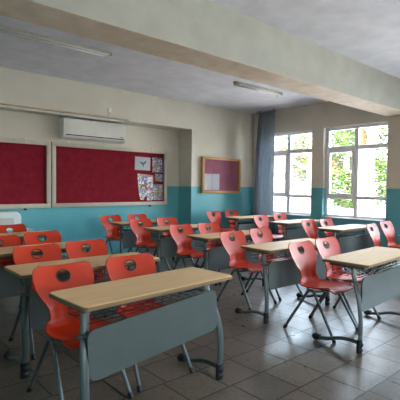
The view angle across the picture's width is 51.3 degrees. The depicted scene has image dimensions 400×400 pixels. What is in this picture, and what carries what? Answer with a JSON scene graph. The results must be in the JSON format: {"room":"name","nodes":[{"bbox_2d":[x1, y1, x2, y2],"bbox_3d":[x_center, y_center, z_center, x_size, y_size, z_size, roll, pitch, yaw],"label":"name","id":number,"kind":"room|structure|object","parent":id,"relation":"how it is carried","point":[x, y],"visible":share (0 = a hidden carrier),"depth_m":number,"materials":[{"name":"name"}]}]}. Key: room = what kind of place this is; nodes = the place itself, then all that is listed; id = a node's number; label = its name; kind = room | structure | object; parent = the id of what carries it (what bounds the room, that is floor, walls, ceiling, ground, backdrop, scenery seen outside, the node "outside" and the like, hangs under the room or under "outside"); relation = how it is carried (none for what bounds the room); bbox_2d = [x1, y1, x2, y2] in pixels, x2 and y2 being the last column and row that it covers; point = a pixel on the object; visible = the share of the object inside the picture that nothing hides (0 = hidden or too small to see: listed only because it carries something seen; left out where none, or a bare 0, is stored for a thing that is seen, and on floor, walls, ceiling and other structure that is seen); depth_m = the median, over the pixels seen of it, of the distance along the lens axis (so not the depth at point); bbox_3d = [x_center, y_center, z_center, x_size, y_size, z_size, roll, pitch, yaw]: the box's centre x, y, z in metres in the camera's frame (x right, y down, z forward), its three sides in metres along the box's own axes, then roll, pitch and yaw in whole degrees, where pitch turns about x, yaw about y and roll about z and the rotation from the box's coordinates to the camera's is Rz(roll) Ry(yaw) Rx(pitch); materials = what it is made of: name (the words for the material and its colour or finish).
{"room":"classroom","nodes":[
{"label":"classroom","id":0,"kind":"room"},
{"bbox_2d":[0,110,178,257],"bbox_3d":[-3.465,-0.519,7.431,7.620,3.315,0.300,-1,2,-41],"label":"wall","id":1,"kind":"structure","parent":0,"point":[72,223],"depth_m":8.33,"materials":[{"name":"paint"}]},
{"bbox_2d":[0,137,50,209],"bbox_3d":[-3.845,-0.456,6.861,2.795,1.309,0.054,-1,2,-41],"label":"board","id":2,"kind":"object","parent":1,"relation":"attached to","point":[25,165],"visible":1,"depth_m":7.49,"materials":[{"name":"fabric"}]},
{"bbox_2d":[59,117,125,143],"bbox_3d":[-2.099,-1.357,8.238,1.330,0.385,0.235,-1,2,-41],"label":"air conditioner","id":3,"kind":"object","parent":1,"relation":"attached to","point":[69,128],"visible":1,"depth_m":8.10,"materials":[{"name":"white plastic"}]},
{"bbox_2d":[67,119,122,135],"bbox_3d":[-2.026,-1.407,8.154,1.200,0.222,0.010,-1,2,-41],"label":"grille","id":4,"kind":"object","parent":3,"relation":"attached to","point":[74,126],"depth_m":8.11,"materials":[{"name":"white plastic"}]},
{"bbox_2d":[51,141,166,207],"bbox_3d":[-1.774,-0.492,8.682,2.680,1.307,0.054,-1,2,-41],"label":"board","id":5,"kind":"object","parent":1,"relation":"attached to","point":[82,175],"visible":1,"depth_m":8.44,"materials":[{"name":"fabric"}]},
{"bbox_2d":[135,156,149,170],"bbox_3d":[-1.254,-0.799,9.136,0.400,0.290,0.036,0,1,-41],"label":"drawing","id":6,"kind":"object","parent":5,"relation":"attached to","point":[141,163],"visible":1,"depth_m":9.13,"materials":[{"name":"white paper"}]},
{"bbox_2d":[137,173,153,200],"bbox_3d":[-1.193,-0.276,9.210,0.455,0.610,0.044,-1,2,-41],"label":"drawing","id":7,"kind":"object","parent":5,"relation":"attached to","point":[145,182],"visible":1,"depth_m":9.21,"materials":[{"name":"multicoloured paper"}]},
{"bbox_2d":[152,157,161,171],"bbox_3d":[-0.961,-0.792,9.397,0.275,0.335,0.006,-2,3,-41],"label":"drawing","id":8,"kind":"object","parent":5,"relation":"attached to","point":[156,162],"visible":1,"depth_m":9.38,"materials":[{"name":"multicoloured paper"}]},
{"bbox_2d":[154,184,162,199],"bbox_3d":[-0.947,-0.180,9.435,0.240,0.360,0.006,-1,2,-41],"label":"drawing","id":9,"kind":"object","parent":5,"relation":"attached to","point":[158,188],"visible":1,"depth_m":9.43,"materials":[{"name":"multicoloured paper"}]},
{"bbox_2d":[155,174,162,181],"bbox_3d":[-0.932,-0.505,9.435,0.210,0.170,0.006,0,1,-41],"label":"drawing","id":10,"kind":"object","parent":5,"relation":"attached to","point":[158,177],"visible":1,"depth_m":9.44,"materials":[{"name":"multicoloured paper"}]},
{"bbox_2d":[0,67,252,240],"bbox_3d":[-2.397,-0.528,8.056,10.050,3.315,0.770,-1,2,-41],"label":"wall","id":11,"kind":"structure","parent":0,"point":[218,132],"depth_m":9.47,"materials":[{"name":"paint"}]},
{"bbox_2d":[0,103,131,124],"bbox_3d":[-3.444,-1.524,6.558,5.528,0.102,0.034,-1,2,-41],"label":"duct","id":12,"kind":"object","parent":11,"relation":"attached to","point":[1,104],"visible":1,"depth_m":7.40,"materials":[{"name":"white plastic"}]},
{"bbox_2d":[201,156,240,192],"bbox_3d":[0.518,-0.590,10.055,1.270,0.850,0.074,-1,2,-41],"label":"notice board","id":13,"kind":"object","parent":11,"relation":"attached to","point":[229,169],"visible":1,"depth_m":10.13,"materials":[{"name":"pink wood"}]},
{"bbox_2d":[204,174,211,189],"bbox_3d":[0.192,-0.428,9.801,0.240,0.385,0.006,-1,2,-41],"label":"paper","id":14,"kind":"object","parent":13,"relation":"attached to","point":[208,177],"visible":1,"depth_m":9.80,"materials":[{"name":"white paper"}]},
{"bbox_2d":[212,174,219,189],"bbox_3d":[0.380,-0.431,9.966,0.240,0.385,0.006,-1,2,-41],"label":"paper","id":15,"kind":"object","parent":13,"relation":"attached to","point":[215,177],"visible":1,"depth_m":9.96,"materials":[{"name":"white paper"}]},
{"bbox_2d":[0,15,327,113],"bbox_3d":[-1.137,-2.276,6.587,10.050,0.300,4.530,-1,2,-41],"label":"ceiling","id":16,"kind":"structure","parent":0,"point":[127,69],"depth_m":6.99,"materials":[{"name":"paint"}]},
{"bbox_2d":[0,24,111,57],"bbox_3d":[-1.887,-2.058,5.423,1.640,0.075,0.132,-1,2,-41],"label":"ceiling lamp","id":17,"kind":"object","parent":16,"relation":"attached to","point":[4,29],"visible":1,"depth_m":5.38,"materials":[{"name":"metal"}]},
{"bbox_2d":[233,81,282,96],"bbox_3d":[1.129,-2.108,7.928,1.360,0.075,0.132,-1,2,-41],"label":"ceiling lamp","id":18,"kind":"object","parent":16,"relation":"attached to","point":[236,83],"visible":1,"depth_m":7.84,"materials":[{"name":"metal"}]},
{"bbox_2d":[253,109,276,241],"bbox_3d":[1.585,-0.583,10.309,0.164,3.262,0.659,-1,3,-43],"label":"curtain","id":19,"kind":"object","parent":16,"relation":"hanging from","point":[263,196],"visible":0.74,"depth_m":10.23,"materials":[{"name":"grey fabric"}]},
{"bbox_2d":[0,242,399,399],"bbox_3d":[0.938,1.387,4.301,10.050,0.200,10.930,-1,2,-41],"label":"floor","id":20,"kind":"structure","parent":0,"point":[270,361],"depth_m":3.44,"materials":[{"name":"stone"}]},
{"bbox_2d":[0,234,22,308],"bbox_3d":[-2.048,0.828,4.394,0.502,0.862,0.584,-1,2,-41],"label":"chair","id":21,"kind":"object","parent":20,"relation":"on","point":[8,240],"visible":0.18,"depth_m":4.64,"materials":[{"name":"plastic"}]},
{"bbox_2d":[0,224,26,245],"bbox_3d":[-2.522,0.780,5.692,0.502,0.862,0.584,-1,2,-41],"label":"chair","id":22,"kind":"object","parent":20,"relation":"on","point":[16,227],"visible":0.16,"depth_m":5.91,"materials":[{"name":"plastic"}]},
{"bbox_2d":[6,227,33,241],"bbox_3d":[-3.434,0.817,6.877,1.240,0.640,0.475,-1,2,-41],"label":"base cabinet","id":23,"kind":"object","parent":20,"relation":"on","point":[27,228],"visible":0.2,"depth_m":7.05,"materials":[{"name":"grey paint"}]},
{"bbox_2d":[0,211,20,229],"bbox_3d":[-3.382,0.346,6.923,0.690,0.300,0.346,-1,2,-41],"label":"plastic crate","id":24,"kind":"object","parent":23,"relation":"on","point":[6,217],"visible":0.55,"depth_m":6.91,"materials":[{"name":"white plastic"}]},
{"bbox_2d":[0,231,45,245],"bbox_3d":[-2.502,0.829,5.363,1.200,0.774,0.540,-1,2,-41],"label":"school desk","id":25,"kind":"object","parent":20,"relation":"on","point":[20,234],"visible":0.07,"depth_m":5.44,"materials":[{"name":"brown wood"}]},
{"bbox_2d":[9,243,61,359],"bbox_3d":[-1.356,0.857,3.720,0.503,0.862,0.584,-1,3,-42],"label":"chair","id":26,"kind":"object","parent":20,"relation":"on","point":[50,252],"visible":0.22,"depth_m":3.83,"materials":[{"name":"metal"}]},
{"bbox_2d":[24,230,60,257],"bbox_3d":[-1.748,0.815,4.880,0.503,0.862,0.584,-1,3,-42],"label":"chair","id":27,"kind":"object","parent":20,"relation":"on","point":[30,238],"visible":0.12,"depth_m":5.04,"materials":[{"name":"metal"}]},
{"bbox_2d":[0,240,90,297],"bbox_3d":[-1.666,0.870,4.367,1.200,0.774,0.540,-1,2,-41],"label":"school desk","id":28,"kind":"object","parent":20,"relation":"on","point":[10,285],"visible":0.08,"depth_m":4.01,"materials":[{"name":"brown wood"}]},
{"bbox_2d":[0,252,67,266],"bbox_3d":[-1.653,0.576,4.346,0.985,0.100,0.256,-1,2,-41],"label":"wire basket","id":29,"kind":"object","parent":28,"relation":"on","point":[12,261],"depth_m":4.21,"materials":[{"name":"grey metal"}]},
{"bbox_2d":[26,261,133,399],"bbox_3d":[-0.809,0.892,2.802,0.502,0.862,0.584,-1,3,-43],"label":"chair","id":30,"kind":"object","parent":20,"relation":"on","point":[62,326],"visible":0.67,"depth_m":2.85,"materials":[{"name":"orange plastic"}]},
{"bbox_2d":[4,252,159,378],"bbox_3d":[-0.983,0.904,3.543,1.200,0.774,0.540,-1,2,-41],"label":"school desk","id":31,"kind":"object","parent":20,"relation":"on","point":[35,314],"visible":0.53,"depth_m":3.12,"materials":[{"name":"brown wood"}]},
{"bbox_2d":[20,268,131,289],"bbox_3d":[-0.970,0.610,3.522,0.985,0.100,0.256,-1,2,-41],"label":"wire basket","id":32,"kind":"object","parent":31,"relation":"on","point":[29,283],"depth_m":3.44,"materials":[{"name":"grey metal"}]},
{"bbox_2d":[66,238,108,317],"bbox_3d":[-1.008,0.848,4.105,0.502,0.862,0.584,-1,2,-41],"label":"chair","id":33,"kind":"object","parent":20,"relation":"on","point":[98,247],"visible":0.24,"depth_m":4.28,"materials":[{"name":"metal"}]},
{"bbox_2d":[100,215,132,253],"bbox_3d":[-1.531,0.724,7.740,0.502,0.862,0.584,-1,3,-44],"label":"chair","id":34,"kind":"object","parent":20,"relation":"on","point":[112,231],"visible":0.64,"depth_m":7.84,"materials":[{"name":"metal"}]},
{"bbox_2d":[49,267,231,399],"bbox_3d":[-0.373,0.934,2.804,1.200,0.774,0.540,-1,3,-45],"label":"school desk","id":35,"kind":"object","parent":20,"relation":"on","point":[106,350],"visible":1,"depth_m":2.60,"materials":[{"name":"brown wood"}]},
{"bbox_2d":[68,285,210,323],"bbox_3d":[-0.360,0.640,2.784,0.985,0.100,0.256,-1,3,-45],"label":"wire basket","id":36,"kind":"object","parent":35,"relation":"on","point":[86,316],"depth_m":2.67,"materials":[{"name":"grey metal"}]},
{"bbox_2d":[109,220,177,261],"bbox_3d":[-1.036,0.772,7.580,1.200,0.774,0.540,-1,2,-40],"label":"school desk","id":37,"kind":"object","parent":20,"relation":"on","point":[128,239],"visible":0.42,"depth_m":7.20,"materials":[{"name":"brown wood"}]},
{"bbox_2d":[127,214,162,258],"bbox_3d":[-1.096,0.715,8.149,0.502,0.862,0.584,-1,2,-41],"label":"chair","id":38,"kind":"object","parent":20,"relation":"on","point":[130,216],"visible":0.16,"depth_m":8.30,"materials":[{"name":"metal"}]},
{"bbox_2d":[128,219,169,270],"bbox_3d":[-0.840,0.760,6.869,0.503,0.862,0.584,-1,3,-42],"label":"chair","id":39,"kind":"object","parent":20,"relation":"on","point":[142,235],"visible":0.77,"depth_m":6.98,"materials":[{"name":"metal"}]},
{"bbox_2d":[106,252,194,392],"bbox_3d":[-0.408,0.883,3.207,0.503,0.862,0.584,-1,2,-40],"label":"chair","id":40,"kind":"object","parent":20,"relation":"on","point":[145,264],"visible":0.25,"depth_m":3.33,"materials":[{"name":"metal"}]},
{"bbox_2d":[155,217,194,267],"bbox_3d":[-0.439,0.750,7.313,0.502,0.862,0.584,-1,2,-41],"label":"chair","id":41,"kind":"object","parent":20,"relation":"on","point":[172,220],"visible":0.26,"depth_m":7.45,"materials":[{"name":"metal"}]},
{"bbox_2d":[144,224,210,272],"bbox_3d":[-0.314,0.809,6.684,1.200,0.774,0.540,-1,2,-40],"label":"school desk","id":42,"kind":"object","parent":20,"relation":"on","point":[166,247],"visible":0.36,"depth_m":6.32,"materials":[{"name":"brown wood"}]},
{"bbox_2d":[151,232,199,237],"bbox_3d":[-0.301,0.515,6.663,0.985,0.100,0.256,-1,2,-40],"label":"wire basket","id":43,"kind":"object","parent":42,"relation":"on","point":[158,235],"depth_m":6.34,"materials":[{"name":"grey metal"}]},
{"bbox_2d":[169,224,216,285],"bbox_3d":[-0.119,0.796,5.986,0.503,0.862,0.584,-1,3,-44],"label":"chair","id":44,"kind":"object","parent":20,"relation":"on","point":[184,248],"visible":0.91,"depth_m":6.10,"materials":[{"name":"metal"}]},
{"bbox_2d":[198,222,242,285],"bbox_3d":[0.291,0.790,6.319,0.502,0.862,0.584,-1,2,-41],"label":"chair","id":45,"kind":"object","parent":20,"relation":"on","point":[214,226],"visible":0.27,"depth_m":6.47,"materials":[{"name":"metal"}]},
{"bbox_2d":[207,211,233,243],"bbox_3d":[0.477,0.690,9.453,0.502,0.862,0.584,-1,3,-43],"label":"chair","id":46,"kind":"object","parent":20,"relation":"on","point":[217,218],"visible":0.63,"depth_m":9.59,"materials":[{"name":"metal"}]},
{"bbox_2d":[184,230,263,291],"bbox_3d":[0.383,0.847,5.740,1.200,0.774,0.540,-1,2,-40],"label":"school desk","id":47,"kind":"object","parent":20,"relation":"on","point":[217,258],"visible":0.46,"depth_m":5.41,"materials":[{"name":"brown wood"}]},
{"bbox_2d":[195,239,252,247],"bbox_3d":[0.396,0.553,5.719,0.985,0.100,0.256,-1,2,-40],"label":"wire basket","id":48,"kind":"object","parent":47,"relation":"on","point":[205,244],"depth_m":5.51,"materials":[{"name":"grey metal"}]},
{"bbox_2d":[225,210,250,239],"bbox_3d":[0.915,0.681,9.851,0.502,0.862,0.584,-1,2,-41],"label":"chair","id":49,"kind":"object","parent":20,"relation":"on","point":[227,212],"visible":0.34,"depth_m":9.99,"materials":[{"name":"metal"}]},
{"bbox_2d":[217,230,276,309],"bbox_3d":[0.570,0.833,5.087,0.502,0.862,0.584,-1,3,-42],"label":"chair","id":50,"kind":"object","parent":20,"relation":"on","point":[236,254],"visible":0.92,"depth_m":5.17,"materials":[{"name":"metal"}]},
{"bbox_2d":[224,215,272,232],"bbox_3d":[1.062,0.744,9.107,1.200,0.774,0.540,-1,2,-41],"label":"school desk","id":51,"kind":"object","parent":20,"relation":"on","point":[243,226],"visible":0.28,"depth_m":8.81,"materials":[{"name":"brown wood"}]},
{"bbox_2d":[229,220,261,224],"bbox_3d":[1.075,0.450,9.087,0.985,0.100,0.256,-1,2,-41],"label":"wire basket","id":52,"kind":"object","parent":51,"relation":"on","point":[241,223],"depth_m":8.88,"materials":[{"name":"grey metal"}]},
{"bbox_2d":[253,214,287,256],"bbox_3d":[1.389,0.738,8.252,0.502,0.862,0.584,-1,3,-43],"label":"chair","id":53,"kind":"object","parent":20,"relation":"on","point":[264,223],"visible":0.54,"depth_m":8.38,"materials":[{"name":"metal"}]},
{"bbox_2d":[246,227,302,300],"bbox_3d":[0.992,0.822,5.549,0.502,0.862,0.584,-1,3,-43],"label":"chair","id":54,"kind":"object","parent":20,"relation":"on","point":[266,237],"visible":0.41,"depth_m":5.65,"materials":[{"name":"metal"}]},
{"bbox_2d":[273,213,286,240],"bbox_3d":[1.883,0.723,8.870,0.502,0.862,0.584,-1,2,-41],"label":"chair","id":55,"kind":"object","parent":20,"relation":"on","point":[282,215],"visible":0.42,"depth_m":9.01,"materials":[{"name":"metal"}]},
{"bbox_2d":[235,238,329,323],"bbox_3d":[1.000,0.883,4.811,1.200,0.774,0.540,-1,2,-39],"label":"school desk","id":56,"kind":"object","parent":20,"relation":"on","point":[281,273],"visible":0.73,"depth_m":4.50,"materials":[{"name":"brown wood"}]},
{"bbox_2d":[250,250,318,261],"bbox_3d":[1.013,0.590,4.790,0.985,0.100,0.256,-1,2,-39],"label":"wire basket","id":57,"kind":"object","parent":56,"relation":"on","point":[264,256],"depth_m":4.57,"materials":[{"name":"grey metal"}]},
{"bbox_2d":[269,219,319,257],"bbox_3d":[1.840,0.786,8.069,1.200,0.774,0.540,-1,3,-42],"label":"school desk","id":58,"kind":"object","parent":20,"relation":"on","point":[294,233],"visible":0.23,"depth_m":7.77,"materials":[{"name":"brown wood"}]},
{"bbox_2d":[278,225,302,229],"bbox_3d":[1.853,0.492,8.048,0.985,0.100,0.256,-1,3,-42],"label":"wire basket","id":59,"kind":"object","parent":58,"relation":"on","point":[300,227],"depth_m":7.87,"materials":[{"name":"grey metal"}]},
{"bbox_2d":[283,240,358,342],"bbox_3d":[1.215,0.870,4.149,0.503,0.862,0.584,-1,3,-43],"label":"chair","id":60,"kind":"object","parent":20,"relation":"on","point":[305,262],"visible":1,"depth_m":4.20,"materials":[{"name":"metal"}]},
{"bbox_2d":[301,219,341,268],"bbox_3d":[2.092,0.779,7.223,0.503,0.862,0.584,-1,3,-44],"label":"chair","id":61,"kind":"object","parent":20,"relation":"on","point":[311,231],"visible":0.32,"depth_m":7.39,"materials":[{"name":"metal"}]},
{"bbox_2d":[319,218,345,270],"bbox_3d":[2.476,0.776,7.456,0.503,0.862,0.584,-1,3,-44],"label":"chair","id":62,"kind":"object","parent":20,"relation":"on","point":[329,221],"visible":0.25,"depth_m":7.61,"materials":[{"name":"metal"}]},
{"bbox_2d":[317,224,371,269],"bbox_3d":[2.414,0.829,6.958,1.200,0.774,0.540,-1,3,-42],"label":"school desk","id":63,"kind":"object","parent":20,"relation":"on","point":[352,243],"visible":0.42,"depth_m":6.78,"materials":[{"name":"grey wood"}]},
{"bbox_2d":[323,230,366,237],"bbox_3d":[2.427,0.535,6.937,0.985,0.100,0.256,-1,3,-42],"label":"wire basket","id":64,"kind":"object","parent":63,"relation":"on","point":[360,235],"depth_m":6.86,"materials":[{"name":"grey metal"}]},
{"bbox_2d":[313,236,380,326],"bbox_3d":[1.589,0.862,4.531,0.502,0.862,0.584,-1,2,-41],"label":"chair","id":65,"kind":"object","parent":20,"relation":"on","point":[334,249],"visible":0.57,"depth_m":4.62,"materials":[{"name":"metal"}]},
{"bbox_2d":[312,246,399,353],"bbox_3d":[1.640,0.914,4.090,1.200,0.774,0.540,-1,3,-44],"label":"school desk","id":66,"kind":"object","parent":20,"relation":"on","point":[378,288],"visible":1,"depth_m":3.81,"materials":[{"name":"brown wood"}]},
{"bbox_2d":[332,259,399,277],"bbox_3d":[1.654,0.620,4.069,0.985,0.100,0.256,-1,3,-44],"label":"wire basket","id":67,"kind":"object","parent":66,"relation":"on","point":[397,263],"depth_m":3.92,"materials":[{"name":"grey metal"}]},
{"bbox_2d":[366,223,399,273],"bbox_3d":[2.903,0.813,6.446,0.584,0.862,0.502,2,2,42],"label":"chair","id":68,"kind":"object","parent":20,"relation":"on","point":[375,234],"visible":0.56,"depth_m":6.62,"materials":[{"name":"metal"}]},
{"bbox_2d":[379,221,399,269],"bbox_3d":[3.348,0.801,6.966,0.502,0.862,0.584,-1,2,-41],"label":"chair","id":69,"kind":"object","parent":20,"relation":"on","point":[389,232],"visible":0.91,"depth_m":7.13,"materials":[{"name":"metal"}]},
{"bbox_2d":[210,0,399,78],"bbox_3d":[2.471,-2.134,2.485,10.050,0.240,6.400,-1,2,-41],"label":"ceiling","id":70,"kind":"structure","parent":0,"point":[367,32],"depth_m":4.94,"materials":[{"name":"paint"}]},
{"bbox_2d":[252,101,390,249],"bbox_3d":[4.736,-0.457,7.252,0.300,3.375,9.860,-1,2,-41],"label":"wall","id":71,"kind":"structure","parent":0,"point":[318,117],"depth_m":9.35,"materials":[{"name":"paint"}]},
{"bbox_2d":[0,0,399,116],"bbox_3d":[0.326,-1.838,4.894,9.400,0.555,0.450,-1,2,-41],"label":"beam","id":72,"kind":"structure","parent":71,"relation":"attached to","point":[206,34],"depth_m":4.56,"materials":[{"name":"paint"}]},
{"bbox_2d":[274,130,311,215],"bbox_3d":[2.121,-0.642,10.101,0.220,1.985,1.440,-1,2,-41],"label":"window","id":73,"kind":"structure","parent":71,"relation":"in","point":[287,153],"depth_m":10.12,"materials":[{"name":"plastic"}]},
{"bbox_2d":[321,122,388,221],"bbox_3d":[3.270,-0.588,8.795,0.220,1.985,1.440,-1,2,-41],"label":"window","id":74,"kind":"structure","parent":71,"relation":"in","point":[355,149],"depth_m":8.85,"materials":[{"name":"plastic"}]},
{"bbox_2d":[388,115,399,261],"bbox_3d":[3.857,-0.212,7.968,0.080,2.820,0.440,-1,2,-41],"label":"pillar","id":75,"kind":"structure","parent":71,"relation":"attached to","point":[394,178],"depth_m":8.02,"materials":[{"name":"paint"}]},
{"label":"outside","id":76,"kind":"structure","parent":0,"visible":0},
{"bbox_3d":[7.942,1.805,13.725,110.000,0.300,110.000,-1,2,-41],"label":"ground","id":77,"kind":"structure","parent":76,"visible":0},
{"bbox_2d":[275,134,309,205],"bbox_3d":[5.552,-1.842,24.718,2.272,6.228,3.936,-1,2,-41],"label":"tree","id":78,"kind":"object","parent":77,"relation":"on","point":[298,170],"visible":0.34,"depth_m":24.33,"materials":[{"name":"green plant"}]},
{"bbox_2d":[274,132,341,212],"bbox_3d":[4.848,-1.370,19.591,3.126,5.603,3.648,-1,2,-41],"label":"tree","id":79,"kind":"object","parent":77,"relation":"on","point":[307,209],"visible":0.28,"depth_m":19.08,"materials":[{"name":"green plant"}]},
{"bbox_2d":[274,148,350,207],"bbox_3d":[6.973,-1.631,34.449,6.800,5.200,8.200,-1,2,-41],"label":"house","id":80,"kind":"structure","parent":77,"relation":"on","point":[279,164],"depth_m":31.11,"materials":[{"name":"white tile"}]},
{"bbox_2d":[274,205,352,215],"bbox_3d":[4.486,0.803,22.635,0.200,1.050,20.000,-1,2,-41],"label":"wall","id":81,"kind":"structure","parent":77,"relation":"on","point":[338,211],"depth_m":20.37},
{"bbox_2d":[292,134,351,168],"bbox_3d":[8.266,-2.115,26.886,4.090,6.715,5.114,-1,2,-41],"label":"tree","id":82,"kind":"object","parent":77,"relation":"on","point":[340,164],"visible":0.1,"depth_m":26.17,"materials":[{"name":"green plant"}]},
{"bbox_2d":[330,167,352,207],"bbox_3d":[7.440,-0.173,21.755,1.988,3.129,1.907,-1,2,-41],"label":"shrub","id":83,"kind":"object","parent":77,"relation":"on","point":[337,187],"visible":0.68,"depth_m":21.50,"materials":[{"name":"green plant"}]},
{"bbox_2d":[331,127,369,204],"bbox_3d":[8.290,-2.354,23.256,2.948,7.420,4.236,-1,2,-41],"label":"tree","id":84,"kind":"object","parent":77,"relation":"on","point":[346,159],"visible":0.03,"depth_m":23.11,"materials":[{"name":"green plant"}]},
{"bbox_2d":[331,126,387,216],"bbox_3d":[7.156,-1.550,17.342,3.324,6.221,5.189,-1,2,-41],"label":"tree","id":85,"kind":"object","parent":77,"relation":"on","point":[367,157],"visible":0.28,"depth_m":16.37,"materials":[{"name":"green plant"}]},
{"bbox_2d":[333,126,387,183],"bbox_3d":[11.600,-2.764,26.876,3.261,8.083,6.749,-1,2,-41],"label":"tree","id":86,"kind":"object","parent":77,"relation":"on","point":[381,136],"visible":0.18,"depth_m":26.57,"materials":[{"name":"green plant"}]},
{"bbox_2d":[342,162,385,208],"bbox_3d":[14.729,-1.343,38.886,7.300,4.500,4.800,-1,2,-41],"label":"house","id":87,"kind":"structure","parent":77,"relation":"on","point":[342,162],"depth_m":37.21,"materials":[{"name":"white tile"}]},
{"bbox_2d":[374,204,385,217],"bbox_3d":[7.879,0.884,16.197,3.940,1.379,1.640,2,3,43],"label":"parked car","id":88,"kind":"object","parent":77,"relation":"on","point":[380,210],"visible":0.12,"depth_m":15.98,"materials":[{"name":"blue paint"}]},
{"bbox_2d":[374,151,386,206],"bbox_3d":[9.456,-0.525,21.073,1.922,3.919,1.804,-1,2,-41],"label":"shrub","id":89,"kind":"object","parent":77,"relation":"on","point":[382,193],"visible":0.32,"depth_m":20.85,"materials":[{"name":"green plant"}]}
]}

